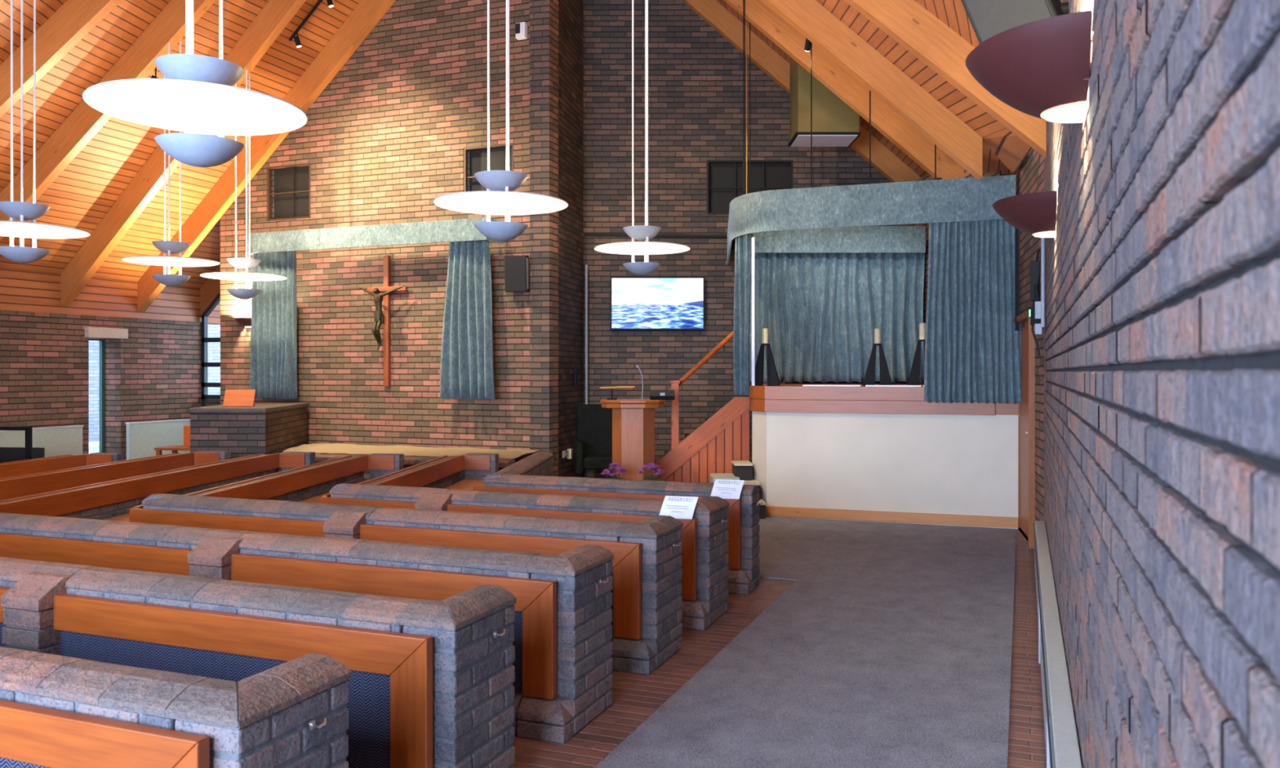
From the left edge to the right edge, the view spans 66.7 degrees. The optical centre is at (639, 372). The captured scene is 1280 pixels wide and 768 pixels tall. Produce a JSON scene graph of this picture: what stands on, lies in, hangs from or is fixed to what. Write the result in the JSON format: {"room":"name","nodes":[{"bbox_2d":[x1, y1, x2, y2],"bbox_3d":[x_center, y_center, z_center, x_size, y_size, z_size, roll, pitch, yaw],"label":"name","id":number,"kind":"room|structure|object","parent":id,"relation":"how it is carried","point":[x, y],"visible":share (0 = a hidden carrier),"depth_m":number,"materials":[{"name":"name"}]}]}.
{"room":"house of worship","nodes":[
{"label":"house of worship","id":0,"kind":"room"},
{"bbox_2d":[88,441,99,453],"bbox_3d":[-12.163,1.690,15.526,14.000,0.100,30.000,0,0,21],"label":"floor","id":1,"kind":"structure","parent":0,"point":[94,446],"depth_m":21.32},
{"bbox_2d":[0,310,201,460],"bbox_3d":[-7.743,0.375,13.541,0.420,2.310,3.980,0,0,21],"label":"wall","id":2,"kind":"structure","parent":0,"point":[153,374],"depth_m":13.38,"materials":[{"name":"red brick"}]},
{"bbox_2d":[88,338,105,452],"bbox_3d":[-7.794,0.507,13.740,0.050,2.005,0.510,0,0,21],"label":"window","id":3,"kind":"structure","parent":2,"relation":"in","point":[102,342],"depth_m":13.94,"materials":[{"name":"clear glass"}]},
{"bbox_2d":[84,327,128,338],"bbox_3d":[-7.467,-0.545,13.614,0.100,0.140,0.638,0,0,21],"label":"lintel","id":4,"kind":"object","parent":2,"relation":"attached to","point":[91,332],"visible":1,"depth_m":13.56,"materials":[{"name":"concrete"}]},
{"bbox_2d":[0,268,220,324],"bbox_3d":[-8.770,-1.058,8.332,0.946,0.585,15.429,0,0,12],"label":"trim","id":5,"kind":"structure","parent":2,"relation":"attached to","point":[20,290],"depth_m":13.58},
{"bbox_2d":[0,0,361,288],"bbox_3d":[-6.564,-4.125,7.738,6.120,5.630,15.600,0,0,21],"label":"ceiling","id":6,"kind":"structure","parent":0,"point":[82,194],"depth_m":12.06,"materials":[{"name":"wood"}]},
{"bbox_2d":[0,0,90,262],"bbox_3d":[-5.200,-2.997,8.201,1.000,4.154,1.000,0,0,-30],"label":"pendant lamp","id":7,"kind":"object","parent":6,"relation":"hanging from","point":[22,211],"visible":1,"depth_m":8.15,"materials":[{"name":"metal"}]},
{"bbox_2d":[0,0,122,117],"bbox_3d":[-5.500,-3.850,9.925,6.043,5.940,0.120,0,0,3],"label":"roof beam","id":8,"kind":"structure","parent":6,"relation":"attached to","point":[75,19],"depth_m":9.90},
{"bbox_2d":[0,0,216,240],"bbox_3d":[-5.307,-3.850,10.935,6.187,5.940,0.120,0,0,13],"label":"roof beam","id":9,"kind":"structure","parent":6,"relation":"attached to","point":[84,122],"depth_m":11.11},
{"bbox_2d":[121,40,219,285],"bbox_3d":[-5.282,-2.531,10.973,1.000,3.123,1.000,0,0,-13],"label":"pendant lamp","id":10,"kind":"object","parent":6,"relation":"hanging from","point":[169,247],"visible":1,"depth_m":10.90,"materials":[{"name":"metal"}]},
{"bbox_2d":[60,0,306,306],"bbox_3d":[-4.896,-3.850,11.982,6.120,5.940,0.120,0,0,21],"label":"roof beam","id":11,"kind":"structure","parent":6,"relation":"attached to","point":[275,15],"depth_m":12.52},
{"bbox_2d":[200,70,286,299],"bbox_3d":[-4.891,-2.487,12.023,1.000,3.175,1.000,0,0,-42],"label":"pendant lamp","id":12,"kind":"object","parent":6,"relation":"hanging from","point":[242,264],"visible":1,"depth_m":11.95,"materials":[{"name":"metal"}]},
{"bbox_2d":[137,0,395,311],"bbox_3d":[-4.449,-3.850,13.117,6.120,5.940,0.120,0,0,21],"label":"roof beam","id":13,"kind":"structure","parent":6,"relation":"attached to","point":[366,15],"depth_m":13.35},
{"bbox_2d":[288,0,323,41],"bbox_3d":[-3.676,-4.995,12.104,1.723,1.555,0.034,0,0,21],"label":"track","id":14,"kind":"object","parent":6,"relation":"hanging from","point":[319,2],"visible":1,"depth_m":12.31,"materials":[{"name":"black metal"}]},
{"bbox_2d":[293,32,301,47],"bbox_3d":[-4.353,-4.221,12.372,0.096,0.179,0.064,0,0,-24],"label":"light","id":15,"kind":"object","parent":14,"relation":"attached to","point":[296,38],"visible":1,"depth_m":12.35,"materials":[{"name":"black metal"}]},
{"bbox_2d":[204,399,220,406],"bbox_3d":[-6.173,0.980,15.073,1.480,1.100,0.200,0,0,21],"label":"wall","id":16,"kind":"structure","parent":0,"point":[208,402],"depth_m":15.17,"materials":[{"name":"brick"}]},
{"bbox_2d":[200,264,220,318],"bbox_3d":[-6.503,-0.483,15.192,2.080,4.427,0.200,0,0,21],"label":"trim","id":17,"kind":"structure","parent":16,"relation":"attached to","point":[211,288],"depth_m":15.19,"materials":[{"name":"brown wood"}]},
{"bbox_2d":[200,291,220,406],"bbox_3d":[-6.203,-0.776,14.999,1.421,2.813,0.070,0,0,21],"label":"window","id":18,"kind":"structure","parent":16,"relation":"in","point":[205,340],"depth_m":15.20,"materials":[{"name":"black metal"}]},
{"bbox_2d":[220,0,558,476],"bbox_3d":[-3.478,-2.640,12.945,5.195,8.340,0.250,0,0,21],"label":"wall","id":19,"kind":"structure","parent":0,"point":[387,137],"depth_m":12.63,"materials":[{"name":"brick"}]},
{"bbox_2d":[234,317,251,328],"bbox_3d":[-5.469,-0.679,13.475,0.420,0.138,0.210,0,0,21],"label":"wall light","id":20,"kind":"object","parent":19,"relation":"attached to","point":[246,322],"visible":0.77,"depth_m":13.41,"materials":[{"name":"red metal"}]},
{"bbox_2d":[266,162,311,221],"bbox_3d":[-4.789,-2.465,13.409,0.745,0.750,0.145,0,0,21],"label":"window","id":21,"kind":"structure","parent":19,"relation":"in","point":[292,183],"depth_m":13.47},
{"bbox_2d":[247,217,502,254],"bbox_3d":[-3.490,-1.725,12.579,3.740,0.270,0.420,0,0,21],"label":"valance","id":22,"kind":"object","parent":19,"relation":"attached to","point":[464,229],"visible":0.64,"depth_m":12.34,"materials":[{"name":"blue fabric"}]},
{"bbox_2d":[249,250,297,399],"bbox_3d":[-4.941,-0.654,13.110,0.705,2.032,0.243,0,0,21],"label":"curtain","id":23,"kind":"object","parent":22,"relation":"hanging from","point":[273,327],"visible":0.88,"depth_m":13.10,"materials":[{"name":"blue fabric"}]},
{"bbox_2d":[440,240,495,399],"bbox_3d":[-2.119,-0.664,12.037,0.785,2.013,0.156,0,0,21],"label":"curtain","id":24,"kind":"object","parent":22,"relation":"hanging from","point":[467,363],"visible":0.93,"depth_m":12.02,"materials":[{"name":"blue fabric"}]},
{"bbox_2d":[358,255,407,386],"bbox_3d":[-3.344,-0.665,12.597,0.710,1.710,0.296,0,0,13],"label":"crucifix","id":25,"kind":"object","parent":19,"relation":"attached to","point":[380,318],"visible":1,"depth_m":12.67,"materials":[{"name":"brown wood"}]},
{"bbox_2d":[463,142,513,191],"bbox_3d":[-1.873,-2.465,12.263,0.710,0.750,0.145,0,0,21],"label":"window","id":26,"kind":"structure","parent":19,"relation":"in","point":[478,154],"depth_m":12.33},
{"bbox_2d":[504,255,529,292],"bbox_3d":[-1.496,-1.200,11.895,0.275,0.458,0.294,0,0,4],"label":"wall speaker","id":27,"kind":"object","parent":19,"relation":"attached to","point":[517,279],"visible":1,"depth_m":11.78,"materials":[{"name":"black plastic"}]},
{"bbox_2d":[515,22,527,39],"bbox_3d":[-1.458,-4.190,11.954,0.130,0.190,0.096,0,0,21],"label":"sensor box","id":28,"kind":"object","parent":19,"relation":"attached to","point":[521,28],"visible":1,"depth_m":11.92,"materials":[{"name":"white plastic"}]},
{"bbox_2d":[529,0,583,476],"bbox_3d":[-1.065,-2.665,12.680,0.250,8.390,1.586,0,0,12],"label":"wall","id":29,"kind":"structure","parent":0,"point":[571,12],"depth_m":12.41,"materials":[{"name":"brick"}]},
{"bbox_2d":[562,448,572,458],"bbox_3d":[-0.957,1.049,12.407,0.065,0.136,0.411,0,0,12],"label":"outlet","id":30,"kind":"object","parent":29,"relation":"attached to","point":[568,453],"visible":0.92,"depth_m":12.41,"materials":[{"name":"beige"}]},
{"bbox_2d":[574,368,577,386],"bbox_3d":[-0.849,-0.020,12.958,0.020,0.420,0.100,0,0,12],"label":"tag","id":31,"kind":"object","parent":29,"relation":"hanging from","point":[575,369],"visible":1,"depth_m":12.93,"materials":[{"name":"blue plastic"}]},
{"bbox_2d":[583,0,909,478],"bbox_3d":[1.470,-2.590,13.555,4.500,8.241,0.250,0,0,0],"label":"wall","id":32,"kind":"structure","parent":0,"point":[695,74],"depth_m":13.43,"materials":[{"name":"brick"}]},
{"bbox_2d":[584,264,588,404],"bbox_3d":[-0.735,-0.420,13.360,0.057,2.100,0.060,0,0,21],"label":"conduit","id":33,"kind":"object","parent":32,"relation":"attached to","point":[586,366],"visible":0.83,"depth_m":13.34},
{"bbox_2d":[584,233,727,237],"bbox_3d":[0.220,-1.880,13.400,1.960,0.060,0.040,0,0,0],"label":"conduit","id":34,"kind":"object","parent":32,"relation":"attached to","point":[585,234],"visible":0.81,"depth_m":13.39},
{"bbox_2d":[610,276,704,330],"bbox_3d":[0.240,-0.939,13.371,1.290,0.730,0.098,0,0,0],"label":"wall screen","id":35,"kind":"object","parent":32,"relation":"attached to","point":[637,303],"visible":1,"depth_m":13.32,"materials":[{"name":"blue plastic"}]},
{"bbox_2d":[706,160,792,214],"bbox_3d":[1.518,-2.547,13.508,1.190,0.755,0.145,0,0,0],"label":"window","id":36,"kind":"structure","parent":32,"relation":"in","point":[724,177],"depth_m":13.56,"materials":[{"name":"glass"}]},
{"bbox_2d":[512,519,1046,767],"bbox_3d":[-3.763,1.580,8.195,19.000,0.100,18.500,0,0,21],"label":"floor","id":37,"kind":"structure","parent":0,"point":[636,697],"depth_m":4.74,"materials":[{"name":"wood"}]},
{"bbox_2d":[0,426,44,462],"bbox_3d":[-7.254,1.080,11.194,0.810,0.900,0.400,0,0,7],"label":"stand","id":38,"kind":"object","parent":37,"relation":"on","point":[28,452],"visible":0.42,"depth_m":11.18,"materials":[{"name":"metal"}]},
{"bbox_2d":[0,425,84,457],"bbox_3d":[-7.869,1.124,12.347,0.090,0.812,1.744,0,0,21],"label":"radiator","id":39,"kind":"object","parent":37,"relation":"on","point":[56,441],"visible":0.38,"depth_m":12.72,"materials":[{"name":"white metal"}]},
{"bbox_2d":[0,425,84,431],"bbox_3d":[-7.853,0.726,12.385,0.090,0.016,1.660,0,0,21],"label":"grille","id":40,"kind":"object","parent":39,"relation":"attached to","point":[69,428],"depth_m":12.81,"materials":[{"name":"white metal"}]},
{"bbox_2d":[124,418,190,460],"bbox_3d":[-7.071,1.124,14.374,0.090,0.812,1.329,0,0,21],"label":"radiator","id":41,"kind":"object","parent":37,"relation":"on","point":[143,437],"visible":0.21,"depth_m":14.18,"materials":[{"name":"white metal"}]},
{"bbox_2d":[124,418,190,423],"bbox_3d":[-7.056,0.726,14.413,0.090,0.016,1.246,0,0,21],"label":"grille","id":42,"kind":"object","parent":41,"relation":"attached to","point":[186,420],"depth_m":14.42,"materials":[{"name":"white metal"}]},
{"bbox_2d":[154,425,190,455],"bbox_3d":[-5.794,1.115,12.539,0.720,0.830,0.420,0,0,7],"label":"chair","id":43,"kind":"object","parent":37,"relation":"on","point":[186,446],"visible":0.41,"depth_m":12.55,"materials":[{"name":"brown wood"}]},
{"bbox_2d":[0,452,351,767],"bbox_3d":[-4.816,1.164,5.444,3.989,0.732,9.438,0,0,-32],"label":"pew","id":44,"kind":"object","parent":37,"relation":"on","point":[56,711],"visible":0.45,"depth_m":2.51,"materials":[{"name":"brick"}]},
{"bbox_2d":[188,401,308,472],"bbox_3d":[-4.808,0.970,12.277,0.883,1.120,2.524,0,0,-5],"label":"ambo","id":45,"kind":"object","parent":37,"relation":"on","point":[265,428],"visible":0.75,"depth_m":11.10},
{"bbox_2d":[222,389,255,407],"bbox_3d":[-4.735,0.310,11.521,0.340,0.200,0.168,0,0,-7],"label":"book stand","id":46,"kind":"object","parent":45,"relation":"on","point":[235,397],"visible":1,"depth_m":11.49,"materials":[{"name":"brown wood"}]},
{"bbox_2d":[0,450,516,767],"bbox_3d":[-4.002,1.164,6.120,3.649,0.731,8.511,0,0,-30],"label":"pew","id":47,"kind":"object","parent":37,"relation":"on","point":[430,684],"visible":0.48,"depth_m":3.50,"materials":[{"name":"brick"}]},
{"bbox_2d":[0,451,613,743],"bbox_3d":[-3.147,1.164,6.629,3.153,0.731,7.369,0,0,-29],"label":"pew","id":48,"kind":"object","parent":37,"relation":"on","point":[562,664],"visible":0.45,"depth_m":4.48,"materials":[{"name":"brick"}]},
{"bbox_2d":[129,453,683,674],"bbox_3d":[-2.240,1.164,7.095,2.636,0.731,6.054,0,0,-29],"label":"pew","id":49,"kind":"object","parent":37,"relation":"on","point":[646,575],"visible":0.42,"depth_m":5.42,"materials":[{"name":"brick"}]},
{"bbox_2d":[278,443,542,481],"bbox_3d":[-2.977,1.227,11.776,3.762,0.606,1.520,0,0,21],"label":"platform","id":50,"kind":"object","parent":37,"relation":"on","point":[413,455],"visible":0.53,"depth_m":11.53,"materials":[{"name":"wood"}]},
{"bbox_2d":[458,470,466,481],"bbox_3d":[-1.829,1.260,10.707,0.380,0.360,0.038,0,0,21],"label":"grille","id":51,"kind":"object","parent":50,"relation":"attached to","point":[462,475],"depth_m":10.75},
{"bbox_2d":[319,453,728,630],"bbox_3d":[-1.414,1.164,7.642,2.231,0.732,4.998,0,0,-27],"label":"pew","id":52,"kind":"object","parent":37,"relation":"on","point":[434,484],"visible":0.31,"depth_m":6.22,"materials":[{"name":"brick"}]},
{"bbox_2d":[658,495,697,519],"bbox_3d":[0.234,0.821,5.907,0.215,0.124,0.115,0,0,23],"label":"notice","id":53,"kind":"object","parent":52,"relation":"on","point":[676,507],"visible":1,"depth_m":5.90,"materials":[{"name":"white paper"}]},
{"bbox_2d":[572,404,612,477],"bbox_3d":[-0.501,0.969,12.360,0.680,1.101,0.620,0,0,-9],"label":"armchair","id":54,"kind":"object","parent":37,"relation":"on","point":[592,449],"visible":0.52,"depth_m":12.51,"materials":[{"name":"leather"}]},
{"bbox_2d":[473,450,762,594],"bbox_3d":[-0.614,1.164,7.976,1.625,0.731,3.662,0,0,-34],"label":"pew","id":55,"kind":"object","parent":37,"relation":"on","point":[533,473],"visible":0.34,"depth_m":7.04,"materials":[{"name":"brick"}]},
{"bbox_2d":[710,479,744,499],"bbox_3d":[0.612,0.821,6.822,0.215,0.124,0.115,0,0,25],"label":"notice","id":56,"kind":"object","parent":55,"relation":"on","point":[723,489],"visible":1,"depth_m":6.82,"materials":[{"name":"white paper"}]},
{"bbox_2d":[654,331,750,483],"bbox_3d":[0.443,0.521,11.435,1.605,1.995,1.030,0,0,0],"label":"stair","id":57,"kind":"structure","parent":37,"relation":"on","point":[724,437],"depth_m":10.94,"materials":[{"name":"brown wood"}]},
{"bbox_2d":[594,516,1016,767],"bbox_3d":[-0.849,1.524,4.750,4.945,0.011,12.980,0,0,21],"label":"carpet","id":58,"kind":"object","parent":37,"relation":"on","point":[890,646],"visible":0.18,"depth_m":5.06,"materials":[{"name":"carpet"}]},
{"bbox_2d":[600,462,626,479],"bbox_3d":[-0.267,1.214,9.755,0.285,0.609,0.298,0,0,21],"label":"flowers","id":59,"kind":"object","parent":58,"relation":"on","point":[612,468],"visible":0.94,"depth_m":9.73,"materials":[{"name":"purple plant"}]},
{"bbox_2d":[600,399,665,479],"bbox_3d":[-0.075,0.905,10.323,0.690,1.225,0.500,0,0,0],"label":"lectern","id":60,"kind":"object","parent":58,"relation":"on","point":[633,420],"visible":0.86,"depth_m":10.15,"materials":[{"name":"brown wood"}]},
{"bbox_2d":[600,386,635,399],"bbox_3d":[-0.240,0.220,10.291,0.371,0.145,0.080,0,0,0],"label":"reading lamp","id":61,"kind":"object","parent":60,"relation":"on","point":[617,387],"visible":1,"depth_m":10.28,"materials":[{"name":"gold metal"}]},
{"bbox_2d":[649,390,675,399],"bbox_3d":[0.236,0.243,10.276,0.260,0.110,0.121,0,0,0],"label":"control box","id":62,"kind":"object","parent":60,"relation":"on","point":[654,394],"visible":0.95,"depth_m":10.24,"materials":[{"name":"black plastic"}]},
{"bbox_2d":[636,462,666,480],"bbox_3d":[0.121,1.214,9.712,0.280,0.608,0.287,0,0,21],"label":"flower pot","id":63,"kind":"object","parent":58,"relation":"on","point":[651,466],"visible":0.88,"depth_m":9.68,"materials":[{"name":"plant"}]},
{"bbox_2d":[710,460,765,519],"bbox_3d":[1.038,1.254,10.455,0.515,0.528,0.850,0,0,0],"label":"steps","id":64,"kind":"structure","parent":58,"relation":"on","point":[741,469],"depth_m":10.50,"materials":[{"name":"stone"}]},
{"bbox_2d":[749,383,1017,528],"bbox_3d":[2.443,0.833,11.233,2.487,1.395,3.538,0,0,0],"label":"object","id":65,"kind":"object","parent":37,"relation":"on","point":[877,453],"visible":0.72,"depth_m":9.90,"materials":[{"name":"beige paint"}]},
{"bbox_2d":[750,328,780,386],"bbox_3d":[1.410,-0.169,10.950,0.330,0.645,0.100,0,0,15],"label":"candle stand","id":66,"kind":"object","parent":65,"relation":"on","point":[772,375],"visible":1,"depth_m":10.92,"materials":[{"name":"black metal"}]},
{"bbox_2d":[762,328,768,343],"bbox_3d":[1.410,-0.406,10.950,0.072,0.170,0.072,0,0,15],"label":"candle","id":67,"kind":"object","parent":66,"relation":"on","point":[765,331],"depth_m":10.92,"materials":[{"name":"beige wax"}]},
{"bbox_2d":[862,328,892,386],"bbox_3d":[2.680,-0.169,10.980,0.330,0.645,0.100,0,0,15],"label":"candle stand","id":68,"kind":"object","parent":65,"relation":"on","point":[869,378],"visible":0.97,"depth_m":10.95,"materials":[{"name":"black metal"}]},
{"bbox_2d":[874,328,880,343],"bbox_3d":[2.680,-0.406,10.980,0.072,0.170,0.072,0,0,15],"label":"candle","id":69,"kind":"object","parent":68,"relation":"on","point":[877,331],"depth_m":10.95,"materials":[{"name":"beige wax"}]},
{"bbox_2d":[906,322,925,385],"bbox_3d":[3.120,-0.194,10.750,0.330,0.697,0.100,0,0,15],"label":"candle stand","id":70,"kind":"object","parent":65,"relation":"on","point":[914,376],"visible":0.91,"depth_m":10.73,"materials":[{"name":"black metal"}]},
{"bbox_2d":[919,322,925,339],"bbox_3d":[3.120,-0.451,10.750,0.072,0.184,0.072,0,0,15],"label":"candle","id":71,"kind":"object","parent":70,"relation":"on","point":[922,326],"depth_m":10.72,"materials":[{"name":"beige wax"}]},
{"bbox_2d":[715,0,1031,177],"bbox_3d":[-0.170,-4.190,6.549,7.318,5.520,18.067,0,0,21],"label":"ceiling","id":72,"kind":"structure","parent":0,"point":[1002,150],"depth_m":8.63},
{"bbox_2d":[82,0,308,167],"bbox_3d":[-2.149,-2.933,4.756,1.000,3.856,1.000,0,0,10],"label":"pendant lamp","id":73,"kind":"object","parent":72,"relation":"hanging from","point":[198,95],"visible":1,"depth_m":4.66,"materials":[{"name":"plastic"}]},
{"bbox_2d":[432,0,568,240],"bbox_3d":[-1.035,-2.865,7.262,1.000,3.770,1.000,0,0,-36],"label":"pendant lamp","id":74,"kind":"object","parent":72,"relation":"hanging from","point":[499,198],"visible":1,"depth_m":7.17,"materials":[{"name":"plastic"}]},
{"bbox_2d":[593,0,690,275],"bbox_3d":[0.022,-2.894,10.059,1.000,3.787,1.000,0,0,-36],"label":"pendant lamp","id":75,"kind":"object","parent":72,"relation":"hanging from","point":[645,233],"visible":1,"depth_m":9.98,"materials":[{"name":"plastic"}]},
{"bbox_2d":[742,0,743,195],"bbox_3d":[1.180,-3.180,11.100,0.012,2.620,0.012,0,0,21],"label":"rod","id":76,"kind":"object","parent":72,"relation":"hanging from","point":[743,0],"visible":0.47,"depth_m":11.10,"materials":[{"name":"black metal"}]},
{"bbox_2d":[744,0,745,194],"bbox_3d":[1.215,-3.197,11.300,0.012,2.655,0.012,0,0,21],"label":"rod","id":77,"kind":"object","parent":72,"relation":"hanging from","point":[744,0],"visible":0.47,"depth_m":11.29,"materials":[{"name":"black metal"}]},
{"bbox_2d":[746,19,746,194],"bbox_3d":[1.260,-3.178,11.500,0.012,2.616,0.012,0,0,21],"label":"rod","id":78,"kind":"object","parent":72,"relation":"hanging from","point":[746,20],"visible":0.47,"depth_m":11.49,"materials":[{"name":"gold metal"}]},
{"bbox_2d":[749,22,750,193],"bbox_3d":[1.310,-3.156,11.600,0.012,2.572,0.012,0,0,21],"label":"rod","id":79,"kind":"object","parent":72,"relation":"hanging from","point":[749,23],"visible":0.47,"depth_m":11.60,"materials":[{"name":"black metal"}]},
{"bbox_2d":[680,0,920,182],"bbox_3d":[1.550,-4.448,13.330,5.339,4.994,0.130,0,0,0],"label":"roof beam","id":80,"kind":"structure","parent":72,"relation":"attached to","point":[711,11],"depth_m":13.27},
{"bbox_2d":[810,42,817,187],"bbox_3d":[1.785,-2.759,9.989,0.067,1.738,0.030,0,0,21],"label":"rod","id":81,"kind":"object","parent":72,"relation":"hanging from","point":[811,186],"visible":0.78,"depth_m":9.99,"materials":[{"name":"black metal"}]},
{"bbox_2d":[804,38,811,51],"bbox_3d":[1.705,-3.323,9.867,0.064,0.128,0.132,0,0,-2],"label":"light","id":82,"kind":"object","parent":81,"relation":"attached to","point":[807,44],"visible":0.9,"depth_m":9.85,"materials":[{"name":"black metal"}]},
{"bbox_2d":[727,174,1016,265],"bbox_3d":[1.761,-1.680,10.976,1.742,0.420,4.714,0,0,-31],"label":"curtain valance","id":83,"kind":"object","parent":81,"relation":"hanging from","point":[962,199],"visible":0.98,"depth_m":9.78,"materials":[{"name":"blue fabric"}]},
{"bbox_2d":[733,234,751,395],"bbox_3d":[1.137,-0.629,10.783,0.190,1.782,0.108,0,0,33],"label":"curtain","id":84,"kind":"object","parent":83,"relation":"hanging from","point":[743,242],"visible":0.98,"depth_m":10.76,"materials":[{"name":"blue fabric"}]},
{"bbox_2d":[751,237,755,386],"bbox_3d":[1.244,-0.620,10.696,0.035,1.720,0.012,0,0,21],"label":"lining","id":85,"kind":"object","parent":84,"relation":"attached to","point":[753,238],"visible":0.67,"depth_m":10.69,"materials":[{"name":"white fabric"}]},
{"bbox_2d":[752,226,925,253],"bbox_3d":[2.525,-1.680,12.340,2.190,0.340,0.020,0,0,0],"label":"inner pelmet","id":86,"kind":"object","parent":83,"relation":"attached to","point":[862,239],"visible":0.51,"depth_m":12.33,"materials":[{"name":"blue fabric"}]},
{"bbox_2d":[924,219,1022,404],"bbox_3d":[3.262,-0.607,9.509,0.934,1.827,0.111,0,0,18],"label":"curtain","id":87,"kind":"object","parent":83,"relation":"hanging from","point":[973,345],"visible":0.95,"depth_m":9.50,"materials":[{"name":"blue fabric"}]},
{"bbox_2d":[787,56,860,146],"bbox_3d":[2.278,-3.598,12.075,0.780,1.470,0.650,0,0,0],"label":"duct","id":88,"kind":"object","parent":72,"relation":"attached to","point":[835,123],"visible":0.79,"depth_m":11.75,"materials":[{"name":"metal"}]},
{"bbox_2d":[791,134,857,146],"bbox_3d":[2.278,-2.869,12.080,0.720,0.012,0.580,0,0,0],"label":"grille","id":89,"kind":"object","parent":88,"relation":"attached to","point":[797,140],"depth_m":12.05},
{"bbox_2d":[723,0,964,179],"bbox_3d":[1.171,-4.390,11.373,5.482,5.117,0.130,0,0,3],"label":"roof beam","id":90,"kind":"structure","parent":72,"relation":"attached to","point":[887,122],"depth_m":11.25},
{"bbox_2d":[760,0,982,180],"bbox_3d":[0.346,-4.357,9.148,5.561,5.186,0.130,0,0,5],"label":"roof beam","id":91,"kind":"structure","parent":72,"relation":"attached to","point":[811,19],"depth_m":8.92,"materials":[{"name":"wood"}]},
{"bbox_2d":[869,90,876,183],"bbox_3d":[2.341,-2.486,9.792,0.067,1.192,0.030,0,0,21],"label":"rod","id":92,"kind":"object","parent":72,"relation":"hanging from","point":[870,182],"visible":0.78,"depth_m":9.80,"materials":[{"name":"black metal"}]},
{"bbox_2d":[934,144,942,179],"bbox_3d":[2.939,-2.194,9.590,0.067,0.609,0.030,0,0,21],"label":"rod","id":93,"kind":"object","parent":72,"relation":"hanging from","point":[935,178],"visible":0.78,"depth_m":9.59,"materials":[{"name":"black metal"}]},
{"bbox_2d":[844,0,1046,158],"bbox_3d":[0.181,-4.258,7.674,5.804,5.396,0.130,0,0,10],"label":"roof beam","id":94,"kind":"structure","parent":72,"relation":"attached to","point":[907,22],"depth_m":7.25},
{"bbox_2d":[909,168,1016,383],"bbox_3d":[3.830,-0.520,11.525,0.220,4.100,3.810,0,0,0],"label":"wall","id":95,"kind":"structure","parent":0,"point":[966,175],"depth_m":12.62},
{"bbox_2d":[749,238,924,382],"bbox_3d":[2.530,-0.789,12.548,2.295,1.862,0.236,0,0,1],"label":"curtain","id":96,"kind":"object","parent":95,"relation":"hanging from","point":[821,313],"visible":0.79,"depth_m":12.54,"materials":[{"name":"blue fabric"}]},
{"bbox_2d":[1016,147,1046,549],"bbox_3d":[3.575,-0.220,8.683,0.200,3.500,1.887,0,0,15],"label":"wall","id":97,"kind":"structure","parent":0,"point":[1030,177],"depth_m":8.23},
{"bbox_2d":[1014,227,1024,330],"bbox_3d":[3.598,-0.920,9.169,0.122,1.060,0.050,0,0,21],"label":"post","id":98,"kind":"object","parent":97,"relation":"attached to","point":[1016,231],"visible":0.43,"depth_m":9.18,"materials":[{"name":"wood"}]},
{"bbox_2d":[1013,311,1035,548],"bbox_3d":[3.546,0.492,8.924,0.120,2.035,1.261,0,0,15],"label":"door","id":99,"kind":"structure","parent":97,"relation":"in","point":[1026,410],"depth_m":8.92,"materials":[{"name":"brown wood"}]},
{"bbox_2d":[1044,0,1279,767],"bbox_3d":[1.360,-0.286,2.710,0.232,3.636,10.840,0,0,21],"label":"wall","id":100,"kind":"structure","parent":0,"point":[1162,329],"depth_m":1.15,"materials":[{"name":"brick"}]},
{"bbox_2d":[960,0,1069,44],"bbox_3d":[1.413,-1.462,3.678,0.456,0.616,0.363,0,0,38],"label":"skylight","id":101,"kind":"object","parent":100,"relation":"attached to","point":[988,19],"visible":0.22,"depth_m":3.60,"materials":[{"name":"grey glass"}]},
{"bbox_2d":[991,191,1057,237],"bbox_3d":[2.030,-0.807,5.155,0.310,0.182,0.620,0,0,21],"label":"wall light","id":102,"kind":"object","parent":100,"relation":"attached to","point":[1034,214],"visible":1,"depth_m":4.97,"materials":[{"name":"metal"}]},
{"bbox_2d":[965,10,1092,123],"bbox_3d":[1.075,-0.797,2.726,0.310,0.182,0.620,0,0,21],"label":"wall light","id":103,"kind":"object","parent":100,"relation":"attached to","point":[1040,68],"visible":1,"depth_m":2.54,"materials":[{"name":"metal"}]},
{"bbox_2d":[1029,248,1042,356],"bbox_3d":[3.011,-0.532,7.407,0.091,0.828,0.370,0,0,21],"label":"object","id":104,"kind":"object","parent":100,"relation":"attached to","point":[1035,266],"visible":0.88,"depth_m":7.37,"materials":[{"name":"black plastic"}]},
{"bbox_2d":[1040,237,1044,327],"bbox_3d":[2.869,-0.775,6.931,0.027,0.910,0.028,0,0,21],"label":"conduit","id":105,"kind":"object","parent":100,"relation":"attached to","point":[1042,239],"visible":0.66,"depth_m":6.92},
{"bbox_2d":[1033,520,1082,767],"bbox_3d":[1.032,1.325,2.307,0.082,0.410,10.850,0,0,21],"label":"heater","id":106,"kind":"object","parent":100,"relation":"attached to","point":[1062,748],"visible":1,"depth_m":3.75,"materials":[{"name":"white metal"}]},
{"label":"outside","id":107,"kind":"structure","parent":0,"visible":0},
{"bbox_2d":[88,340,99,441],"bbox_3d":[-13.362,-0.970,18.147,0.150,5.000,20.000,0,0,21],"label":"window pane","id":108,"kind":"structure","parent":107,"point":[94,346],"depth_m":21.41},
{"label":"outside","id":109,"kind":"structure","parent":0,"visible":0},
{"bbox_2d":[208,324,220,395],"bbox_3d":[-6.775,-0.970,21.032,12.000,5.000,0.210,0,0,21],"label":"wall","id":110,"kind":"structure","parent":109,"point":[214,331],"depth_m":22.05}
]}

